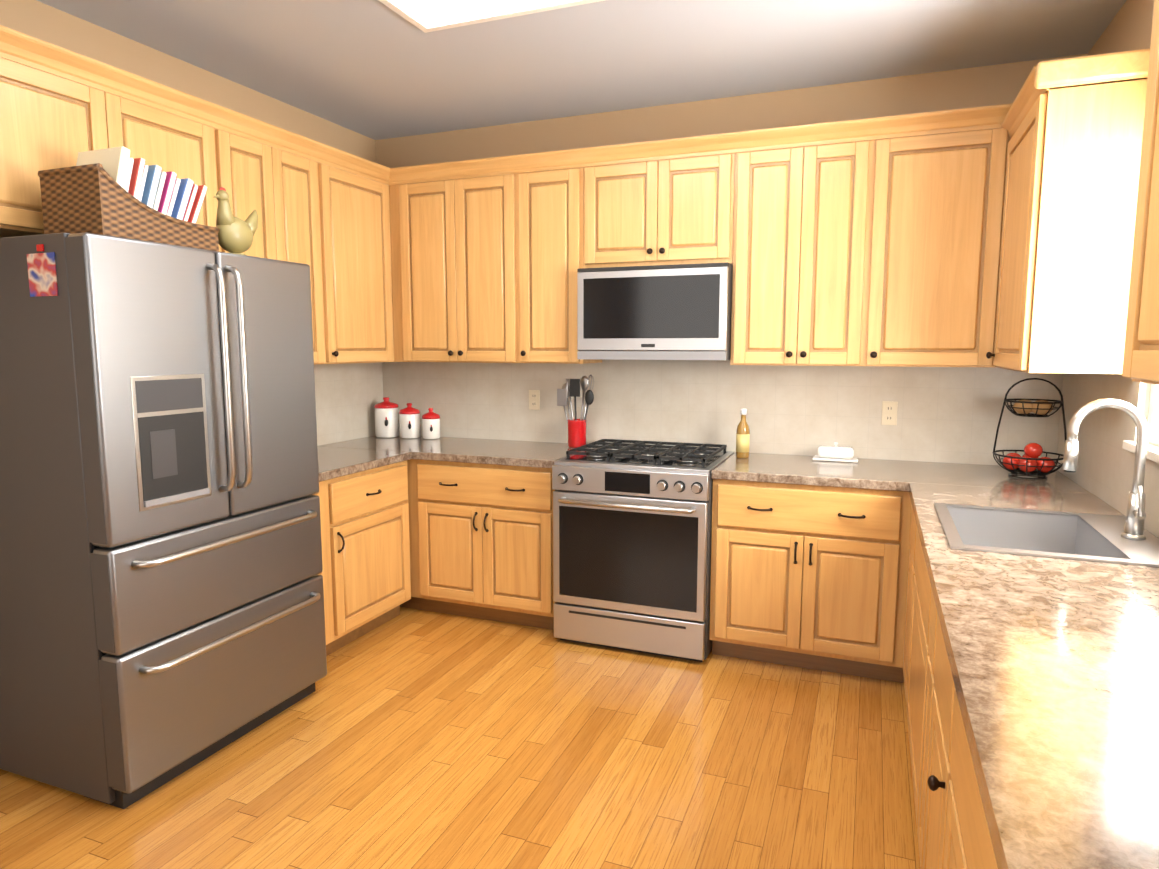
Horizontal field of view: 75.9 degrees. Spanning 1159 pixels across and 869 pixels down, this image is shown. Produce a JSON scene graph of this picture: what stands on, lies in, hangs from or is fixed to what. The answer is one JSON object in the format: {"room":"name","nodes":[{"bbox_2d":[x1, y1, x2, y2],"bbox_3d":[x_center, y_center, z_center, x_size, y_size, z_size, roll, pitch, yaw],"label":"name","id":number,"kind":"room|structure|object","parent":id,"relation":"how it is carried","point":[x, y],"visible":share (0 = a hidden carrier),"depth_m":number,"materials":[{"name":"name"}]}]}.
{"room":"kitchen","nodes":[
{"label":"kitchen","id":0,"kind":"room"},
{"bbox_2d":[0,0,382,445],"bbox_3d":[-2.348,-0.148,2.150,0.150,2.720,5.600,3,7,21],"label":"wall","id":1,"kind":"structure","parent":0,"point":[348,396],"depth_m":3.63,"materials":[{"name":"paint"}]},
{"bbox_2d":[0,41,207,237],"bbox_3d":[-1.842,-0.972,2.683,0.324,0.550,1.029,3,7,21],"label":"upper cabinet","id":2,"kind":"object","parent":1,"relation":"attached to","point":[51,112],"depth_m":2.51,"materials":[{"name":"brown wood"}]},
{"bbox_2d":[200,113,339,364],"bbox_3d":[-1.540,-0.832,3.472,0.324,1.014,0.758,3,7,21],"label":"upper cabinet","id":3,"kind":"object","parent":1,"relation":"attached to","point":[323,211],"depth_m":3.45,"materials":[{"name":"brown wood"}]},
{"bbox_2d":[332,157,394,363],"bbox_3d":[-1.336,-0.893,3.985,0.324,1.014,0.632,3,7,21],"label":"upper cabinet","id":4,"kind":"object","parent":1,"relation":"attached to","point":[363,226],"depth_m":3.99,"materials":[{"name":"brown wood"}]},
{"bbox_2d":[0,607,920,868],"bbox_3d":[-0.557,1.336,1.616,4.000,0.100,5.900,3,7,21],"label":"floor","id":5,"kind":"structure","parent":0,"point":[408,738],"depth_m":2.55,"materials":[{"name":"brown wood"}]},
{"bbox_2d":[0,232,326,808],"bbox_3d":[-1.566,0.244,2.773,0.824,1.795,0.926,3,7,21],"label":"refrigerator","id":6,"kind":"object","parent":5,"relation":"on","point":[162,617],"visible":1,"depth_m":2.41,"materials":[{"name":"grey metal"}]},
{"bbox_2d":[38,146,218,251],"bbox_3d":[-1.516,-0.790,2.535,0.280,0.307,0.463,3,7,21],"label":"wicker basket","id":7,"kind":"object","parent":6,"relation":"on","point":[116,191],"visible":0.77,"depth_m":2.39,"materials":[{"name":"beige wicker"}]},
{"bbox_2d":[76,146,207,222],"bbox_3d":[-1.517,-0.796,2.564,0.206,0.302,0.409,3,7,21],"label":"books","id":8,"kind":"object","parent":7,"relation":"on","point":[182,199],"depth_m":2.50,"materials":[{"name":"multicoloured paper"}]},
{"bbox_2d":[214,187,257,254],"bbox_3d":[-1.299,-0.796,2.814,0.107,0.252,0.205,3,7,21],"label":"rooster figurine","id":9,"kind":"object","parent":6,"relation":"on","point":[235,235],"visible":0.94,"depth_m":2.76,"materials":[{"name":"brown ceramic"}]},
{"bbox_2d":[313,460,410,655],"bbox_3d":[-1.323,0.596,3.725,0.661,0.868,0.822,3,7,21],"label":"base cabinet","id":10,"kind":"object","parent":5,"relation":"on","point":[365,540],"visible":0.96,"depth_m":3.62,"materials":[{"name":"brown wood"}]},
{"bbox_2d":[400,459,427,610],"bbox_3d":[-1.031,0.517,4.392,0.712,0.868,0.626,3,7,21],"label":"base cabinet","id":11,"kind":"object","parent":5,"relation":"on","point":[417,470],"depth_m":4.00,"materials":[{"name":"brown wood"}]},
{"bbox_2d":[317,435,580,481],"bbox_3d":[-0.836,0.127,3.817,1.464,0.040,1.464,3,7,21],"label":"countertop","id":12,"kind":"structure","parent":11,"relation":"on","point":[340,459],"depth_m":3.92,"materials":[{"name":"stone"}]},
{"bbox_2d":[374,397,398,437],"bbox_3d":[-1.189,-0.108,4.579,0.150,0.244,0.150,3,7,21],"label":"canister","id":13,"kind":"object","parent":12,"relation":"on","point":[386,410],"visible":1,"depth_m":4.52,"materials":[{"name":"white ceramic"}]},
{"bbox_2d":[399,403,420,438],"bbox_3d":[-1.036,-0.086,4.532,0.129,0.212,0.129,3,7,21],"label":"canister","id":14,"kind":"object","parent":12,"relation":"on","point":[409,419],"visible":1,"depth_m":4.48,"materials":[{"name":"white ceramic"}]},
{"bbox_2d":[422,408,439,438],"bbox_3d":[-0.898,-0.068,4.490,0.112,0.186,0.112,3,7,21],"label":"canister","id":15,"kind":"object","parent":12,"relation":"on","point":[430,424],"visible":1,"depth_m":4.45,"materials":[{"name":"white ceramic"}]},
{"bbox_2d":[557,375,593,447],"bbox_3d":[-0.021,-0.132,4.108,0.222,0.402,0.110,3,7,21],"label":"utensil crock","id":16,"kind":"object","parent":12,"relation":"on","point":[576,432],"visible":1,"depth_m":4.08,"materials":[{"name":"red ceramic"}]},
{"bbox_2d":[428,460,554,629],"bbox_3d":[-0.378,0.547,4.136,0.804,0.868,0.626,3,7,21],"label":"base cabinet","id":17,"kind":"object","parent":5,"relation":"on","point":[490,527],"depth_m":3.84,"materials":[{"name":"brown wood"}]},
{"bbox_2d":[552,439,733,661],"bbox_3d":[0.331,0.548,3.780,0.761,0.952,0.736,3,7,21],"label":"range","id":18,"kind":"object","parent":5,"relation":"on","point":[632,530],"visible":1,"depth_m":3.50,"materials":[{"name":"grey metal"}]},
{"bbox_2d":[709,479,907,681],"bbox_3d":[1.084,0.615,3.564,0.793,0.868,0.626,3,7,21],"label":"base cabinet","id":19,"kind":"object","parent":5,"relation":"on","point":[810,577],"depth_m":3.27,"materials":[{"name":"brown wood"}]},
{"bbox_2d":[711,452,902,490],"bbox_3d":[1.088,0.164,3.505,0.810,0.040,0.636,3,7,21],"label":"countertop","id":20,"kind":"structure","parent":19,"relation":"on","point":[876,474],"depth_m":3.33,"materials":[{"name":"stone"}]},
{"bbox_2d":[736,409,749,457],"bbox_3d":[0.820,-0.007,3.724,0.067,0.246,0.067,3,7,21],"label":"oil bottle","id":21,"kind":"object","parent":20,"relation":"on","point":[742,439],"visible":0.98,"depth_m":3.70,"materials":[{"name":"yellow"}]},
{"bbox_2d":[812,442,857,462],"bbox_3d":[1.257,0.082,3.642,0.210,0.089,0.110,3,7,21],"label":"butter dish","id":22,"kind":"object","parent":20,"relation":"on","point":[835,453],"visible":1,"depth_m":3.61,"materials":[{"name":"white ceramic"}]},
{"bbox_2d":[896,492,911,682],"bbox_3d":[1.735,0.646,3.309,0.718,0.868,0.626,3,7,21],"label":"base cabinet","id":23,"kind":"object","parent":5,"relation":"on","point":[907,501],"depth_m":3.14,"materials":[{"name":"brown wood"}]},
{"bbox_2d":[905,525,910,621],"bbox_3d":[1.574,0.709,2.780,0.626,0.868,0.468,3,7,21],"label":"base cabinet","id":24,"kind":"object","parent":5,"relation":"on","point":[910,525],"depth_m":3.04,"materials":[{"name":"brown wood"}]},
{"bbox_2d":[899,460,1158,868],"bbox_3d":[1.019,0.420,1.355,0.649,0.040,4.716,3,7,21],"label":"countertop","id":25,"kind":"structure","parent":24,"relation":"on","point":[1054,664],"depth_m":1.26,"materials":[{"name":"stone"}]},
{"bbox_2d":[992,378,1066,479],"bbox_3d":[1.922,-0.029,3.159,0.278,0.423,0.278,3,7,21],"label":"fruit basket","id":26,"kind":"object","parent":25,"relation":"on","point":[1030,461],"visible":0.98,"depth_m":3.12,"materials":[{"name":"black metal"}]},
{"bbox_2d":[934,398,1158,566],"bbox_3d":[1.405,0.191,2.227,0.565,0.608,0.620,3,7,21],"label":"sink","id":27,"kind":"object","parent":25,"relation":"in","point":[1128,538],"visible":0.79,"depth_m":2.28,"materials":[{"name":"silver metal"}]},
{"bbox_2d":[1062,398,1147,539],"bbox_3d":[1.523,0.097,2.138,0.219,0.400,0.097,3,7,21],"label":"faucet","id":28,"kind":"object","parent":25,"relation":"on","point":[1135,514],"depth_m":2.13,"materials":[{"name":"silver metal"}]},
{"bbox_2d":[903,506,923,754],"bbox_3d":[1.374,0.769,2.276,0.626,0.868,0.896,3,7,21],"label":"base cabinet","id":29,"kind":"object","parent":5,"relation":"on","point":[915,563],"depth_m":2.62,"materials":[{"name":"brown wood"}]},
{"bbox_2d":[911,558,928,800],"bbox_3d":[1.198,0.822,1.832,0.626,0.868,0.336,3,7,21],"label":"base cabinet","id":30,"kind":"object","parent":5,"relation":"on","point":[922,617],"depth_m":2.22,"materials":[{"name":"brown wood"}]},
{"bbox_2d":[915,578,942,868],"bbox_3d":[1.084,0.856,1.546,0.626,0.868,0.556,3,7,21],"label":"base cabinet","id":31,"kind":"object","parent":5,"relation":"on","point":[933,652],"depth_m":1.87,"materials":[{"name":"brown wood"}]},
{"bbox_2d":[931,639,983,868],"bbox_3d":[0.897,0.912,1.075,0.626,0.868,0.736,3,7,21],"label":"base cabinet","id":32,"kind":"object","parent":5,"relation":"on","point":[952,829],"depth_m":1.37,"materials":[{"name":"brown wood"}]},
{"bbox_2d":[979,810,997,868],"bbox_3d":[0.710,0.968,0.604,0.626,0.868,0.556,3,7,21],"label":"base cabinet","id":33,"kind":"object","parent":5,"relation":"on","point":[987,860],"depth_m":1.00,"materials":[{"name":"brown wood"}]},
{"bbox_2d":[37,0,1126,139],"bbox_3d":[-0.557,-1.464,1.282,4.000,0.100,5.900,3,7,21],"label":"ceiling","id":34,"kind":"structure","parent":0,"point":[375,69],"depth_m":3.15,"materials":[{"name":"grey paint"}]},
{"bbox_2d":[379,0,604,32],"bbox_3d":[-0.247,-1.479,1.893,1.470,0.012,1.720,3,7,21],"label":"ceiling light panel","id":35,"kind":"object","parent":34,"relation":"attached to","point":[425,16],"visible":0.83,"depth_m":2.76,"materials":[{"name":"white plastic"}]},
{"bbox_2d":[375,54,1087,468],"bbox_3d":[0.498,-0.381,4.105,4.000,2.720,0.150,3,7,21],"label":"wall","id":36,"kind":"structure","parent":0,"point":[947,414],"depth_m":3.85,"materials":[{"name":"paint"}]},
{"bbox_2d":[389,163,528,362],"bbox_3d":[-0.617,-0.921,4.222,0.874,1.014,0.324,3,7,21],"label":"upper cabinet","id":37,"kind":"object","parent":36,"relation":"attached to","point":[460,239],"depth_m":4.06,"materials":[{"name":"brown wood"}]},
{"bbox_2d":[529,390,539,409],"bbox_3d":[-0.265,-0.203,4.342,0.070,0.116,0.008,3,7,21],"label":"electrical outlet","id":38,"kind":"object","parent":36,"relation":"attached to","point":[534,399],"visible":1,"depth_m":4.34,"materials":[{"name":"beige plastic"}]},
{"bbox_2d":[529,159,601,363],"bbox_3d":[-0.137,-0.899,4.034,0.442,1.014,0.324,3,7,21],"label":"upper cabinet","id":39,"kind":"object","parent":36,"relation":"attached to","point":[556,187],"depth_m":3.86,"materials":[{"name":"brown wood"}]},
{"bbox_2d":[585,143,736,267],"bbox_3d":[0.426,-1.113,3.785,0.764,0.530,0.324,3,7,21],"label":"upper cabinet","id":40,"kind":"object","parent":36,"relation":"attached to","point":[677,206],"depth_m":3.62,"materials":[{"name":"brown wood"}]},
{"bbox_2d":[577,262,732,359],"bbox_3d":[0.412,-0.615,3.808,0.756,0.455,0.398,3,7,21],"label":"microwave","id":41,"kind":"object","parent":40,"relation":"attached to","point":[671,312],"visible":0.98,"depth_m":3.61,"materials":[{"name":"grey metal"}]},
{"bbox_2d":[730,127,892,365],"bbox_3d":[1.096,-0.842,3.552,0.672,1.014,0.324,3,7,21],"label":"upper cabinet","id":42,"kind":"object","parent":36,"relation":"attached to","point":[876,241],"depth_m":3.39,"materials":[{"name":"brown wood"}]},
{"bbox_2d":[881,401,897,424],"bbox_3d":[1.522,-0.104,3.644,0.070,0.116,0.008,3,7,21],"label":"electrical outlet","id":43,"kind":"object","parent":36,"relation":"attached to","point":[889,412],"visible":1,"depth_m":3.64,"materials":[{"name":"beige plastic"}]},
{"bbox_2d":[885,115,1009,367],"bbox_3d":[1.559,-0.820,3.370,0.604,1.014,0.324,3,7,21],"label":"upper cabinet","id":44,"kind":"object","parent":36,"relation":"attached to","point":[946,209],"depth_m":3.19,"materials":[{"name":"brown wood"}]},
{"bbox_2d":[1056,0,1158,537],"bbox_3d":[1.885,-0.176,2.387,0.150,2.720,2.050,3,7,21],"label":"wall","id":45,"kind":"structure","parent":0,"point":[1103,472],"depth_m":2.67,"materials":[{"name":"paint"}]},
{"bbox_2d":[986,48,1149,373],"bbox_3d":[1.832,-0.759,2.881,0.359,1.009,1.041,3,7,21],"label":"upper cabinet","id":46,"kind":"object","parent":45,"relation":"attached to","point":[1073,126],"visible":0.98,"depth_m":2.46,"materials":[{"name":"brown wood"}]},
{"bbox_2d":[1122,384,1158,462],"bbox_3d":[1.662,-0.403,1.881,0.135,1.030,1.060,3,7,21],"label":"window","id":47,"kind":"structure","parent":45,"relation":"in","point":[1153,432],"depth_m":2.35,"materials":[{"name":"white"}]},
{"bbox_2d":[1122,0,1158,384],"bbox_3d":[1.105,-0.583,1.044,0.359,1.054,0.905,3,7,21],"label":"upper cabinet","id":48,"kind":"object","parent":45,"relation":"attached to","point":[1141,357],"visible":1,"depth_m":1.42,"materials":[{"name":"brown wood"}]}
]}

